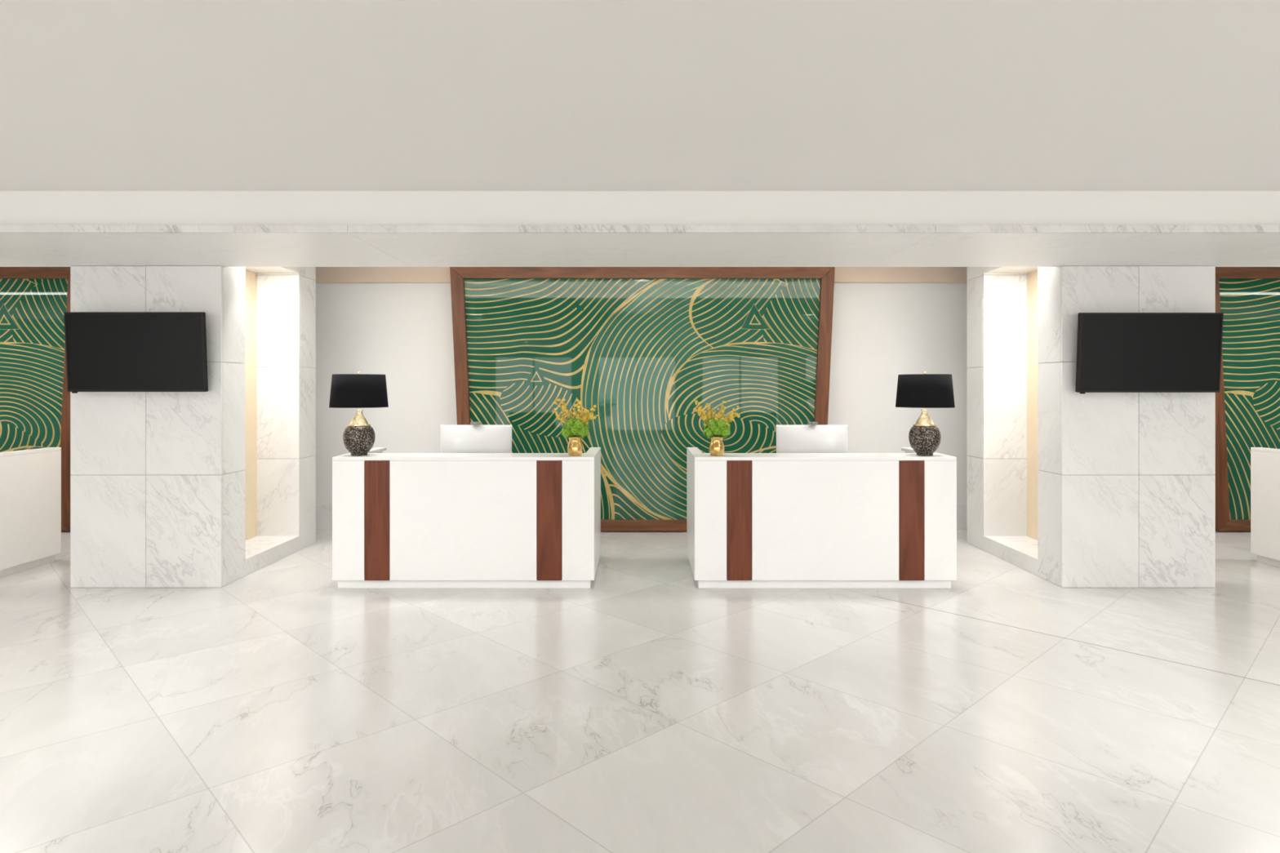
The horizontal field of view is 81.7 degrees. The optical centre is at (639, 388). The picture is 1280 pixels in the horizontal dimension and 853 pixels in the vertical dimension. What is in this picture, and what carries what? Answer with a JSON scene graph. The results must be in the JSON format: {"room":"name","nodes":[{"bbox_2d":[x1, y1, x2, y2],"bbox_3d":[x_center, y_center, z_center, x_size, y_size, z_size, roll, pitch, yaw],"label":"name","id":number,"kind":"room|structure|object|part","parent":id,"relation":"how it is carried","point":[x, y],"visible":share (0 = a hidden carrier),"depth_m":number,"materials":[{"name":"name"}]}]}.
{"room":"lobby","nodes":[
{"label":"lobby","id":0,"kind":"room"},
{"bbox_2d":[0,528,1279,852],"bbox_3d":[0.000,1.770,1.000,26.000,0.200,16.000,0,0,0],"label":"floor","id":1,"kind":"structure","parent":0,"point":[277,708],"depth_m":3.78,"materials":[{"name":"stone"}]},
{"bbox_2d":[0,447,61,577],"bbox_3d":[-6.710,1.120,6.673,2.180,1.100,1.034,0,0,0],"label":"reception desk","id":2,"kind":"object","parent":1,"relation":"on","point":[30,480],"visible":1,"depth_m":6.82,"materials":[{"name":"stone"}]},
{"bbox_2d":[0,266,70,531],"bbox_3d":[-8.720,0.119,8.670,4.470,3.078,0.160,0,0,0],"label":"framed wall art","id":3,"kind":"object","parent":1,"relation":"on","point":[35,397],"visible":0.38,"depth_m":8.63,"materials":[{"name":"brown wood"}]},
{"bbox_3d":[-8.720,0.124,8.650,4.197,2.848,0.040,0,0,0],"label":"glazed panel","id":4,"kind":"part","parent":3,"relation":"part of","materials":[{"name":"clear glass"}]},
{"bbox_2d":[70,266,315,587],"bbox_3d":[-4.146,0.070,7.115,1.267,3.199,1.810,0,0,0],"label":"column","id":5,"kind":"structure","parent":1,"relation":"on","point":[157,479],"depth_m":6.21,"materials":[{"name":"white stone"}]},
{"bbox_2d":[63,311,208,393],"bbox_3d":[-4.150,-0.295,6.136,1.140,0.667,0.145,0,0,0],"label":"wall-mounted television","id":6,"kind":"object","parent":5,"relation":"attached to","point":[105,351],"visible":1,"depth_m":6.09,"materials":[{"name":"black plastic"}]},
{"bbox_2d":[244,269,257,540],"bbox_3d":[-4.146,0.000,7.110,0.396,3.040,1.038,0,0,0],"label":"light strip","id":7,"kind":"object","parent":5,"relation":"attached to","point":[251,363],"visible":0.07,"depth_m":7.53,"materials":[{"name":"white plastic"}]},
{"bbox_2d":[332,447,600,588],"bbox_3d":[-1.471,1.120,6.673,2.180,1.100,1.034,0,0,0],"label":"reception desk","id":8,"kind":"object","parent":1,"relation":"on","point":[400,520],"visible":0.99,"depth_m":6.16,"materials":[{"name":"stone"}]},
{"bbox_2d":[328,371,388,455],"bbox_3d":[-2.405,0.213,6.340,0.476,0.714,0.476,0,0,0],"label":"table lamp","id":9,"kind":"object","parent":8,"relation":"on","point":[358,390],"visible":1,"depth_m":6.21,"materials":[{"name":"black fabric"}]},
{"bbox_3d":[-2.405,0.020,6.340,0.476,0.280,0.476,0,0,0],"label":"lamp shade","id":10,"kind":"part","parent":9,"relation":"part of","materials":[{"name":"black fabric"}]},
{"bbox_2d":[440,422,511,453],"bbox_3d":[-1.515,0.617,6.815,0.660,0.624,0.190,0,0,0],"label":"computer monitor","id":11,"kind":"object","parent":8,"relation":"on","point":[475,437],"visible":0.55,"depth_m":6.80,"materials":[{"name":"white metal"}]},
{"bbox_2d":[551,398,597,456],"bbox_3d":[-0.554,0.325,6.308,0.399,0.490,0.211,0,0,0],"label":"flower arrangement","id":12,"kind":"object","parent":8,"relation":"on","point":[572,427],"visible":1,"depth_m":6.26,"materials":[{"name":"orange plant"}]},
{"bbox_2d":[449,266,835,531],"bbox_3d":[0.028,0.119,8.670,4.470,3.078,0.160,0,0,0],"label":"framed wall art","id":13,"kind":"object","parent":1,"relation":"on","point":[641,345],"visible":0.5,"depth_m":8.63,"materials":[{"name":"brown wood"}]},
{"bbox_2d":[686,447,956,588],"bbox_3d":[1.545,1.120,6.673,2.180,1.100,1.034,0,0,0],"label":"reception desk","id":14,"kind":"object","parent":1,"relation":"on","point":[754,520],"visible":0.99,"depth_m":6.16,"materials":[{"name":"stone"}]},
{"bbox_2d":[693,400,740,456],"bbox_3d":[0.651,0.334,6.309,0.398,0.471,0.212,0,0,0],"label":"flower arrangement","id":15,"kind":"object","parent":14,"relation":"on","point":[716,428],"visible":1,"depth_m":6.26,"materials":[{"name":"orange plant"}]},
{"bbox_2d":[776,422,848,453],"bbox_3d":[1.590,0.617,6.815,0.660,0.624,0.190,0,0,0],"label":"computer monitor","id":16,"kind":"object","parent":14,"relation":"on","point":[812,437],"visible":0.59,"depth_m":6.80,"materials":[{"name":"white metal"}]},
{"bbox_2d":[895,371,955,455],"bbox_3d":[2.438,0.213,6.340,0.476,0.714,0.476,0,0,0],"label":"table lamp","id":17,"kind":"object","parent":14,"relation":"on","point":[924,390],"visible":1,"depth_m":6.21,"materials":[{"name":"black fabric"}]},
{"bbox_3d":[2.438,0.020,6.340,0.476,0.280,0.476,0,0,0],"label":"lamp shade","id":18,"kind":"part","parent":17,"relation":"part of","materials":[{"name":"black fabric"}]},
{"bbox_2d":[966,266,1215,587],"bbox_3d":[4.184,0.070,7.115,1.287,3.199,1.810,0,0,0],"label":"column","id":19,"kind":"structure","parent":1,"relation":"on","point":[1126,481],"depth_m":6.21,"materials":[{"name":"white stone"}]},
{"bbox_2d":[1026,270,1038,540],"bbox_3d":[4.184,0.000,7.110,0.396,3.040,1.038,0,0,0],"label":"light strip","id":20,"kind":"object","parent":19,"relation":"attached to","point":[1032,277],"visible":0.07,"depth_m":7.52,"materials":[{"name":"white plastic"}]},
{"bbox_2d":[1075,312,1223,393],"bbox_3d":[4.195,-0.290,6.136,1.170,0.667,0.145,0,0,0],"label":"wall-mounted television","id":21,"kind":"object","parent":19,"relation":"attached to","point":[1117,352],"visible":1,"depth_m":6.09,"materials":[{"name":"black plastic"}]},
{"bbox_2d":[1215,266,1279,531],"bbox_3d":[8.800,0.119,8.670,4.470,3.078,0.160,0,0,0],"label":"framed wall art","id":22,"kind":"object","parent":1,"relation":"on","point":[1247,402],"visible":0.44,"depth_m":8.63,"materials":[{"name":"brown wood"}]},
{"bbox_2d":[1250,447,1279,567],"bbox_3d":[7.020,1.120,6.673,2.180,1.100,1.034,0,0,0],"label":"reception desk","id":23,"kind":"object","parent":1,"relation":"on","point":[1264,462],"visible":1,"depth_m":7.02,"materials":[{"name":"stone"}]},
{"bbox_2d":[0,0,1279,191],"bbox_3d":[0.000,-1.498,1.000,26.000,0.365,16.000,0,0,0],"label":"ceiling","id":24,"kind":"structure","parent":0,"point":[95,95],"depth_m":3.31,"materials":[{"name":"paint"}]},
{"bbox_2d":[0,191,1279,266],"bbox_3d":[0.000,-1.330,5.577,26.000,0.600,1.385,0,0,0],"label":"ceiling beam","id":25,"kind":"structure","parent":24,"relation":"attached to","point":[38,228],"depth_m":4.93,"materials":[{"name":"white paint"}]},
{"bbox_2d":[315,283,966,504],"bbox_3d":[0.000,0.070,8.900,26.000,3.200,0.200,0,0,0],"label":"wall","id":26,"kind":"structure","parent":0,"point":[402,332],"depth_m":8.80,"materials":[{"name":"paint"}]},
{"bbox_2d":[315,504,966,528],"bbox_3d":[0.000,1.525,8.790,12.600,0.290,0.020,0,0,0],"label":"baseboard","id":27,"kind":"structure","parent":26,"relation":"attached to","point":[323,512],"depth_m":8.78,"materials":[{"name":"white stone"}]},
{"bbox_2d":[315,266,968,283],"bbox_3d":[0.000,-1.393,8.770,12.600,0.275,0.060,0,0,0],"label":"trim","id":28,"kind":"structure","parent":26,"relation":"attached to","point":[323,274],"depth_m":8.74,"materials":[{"name":"beige paint"}]}
]}

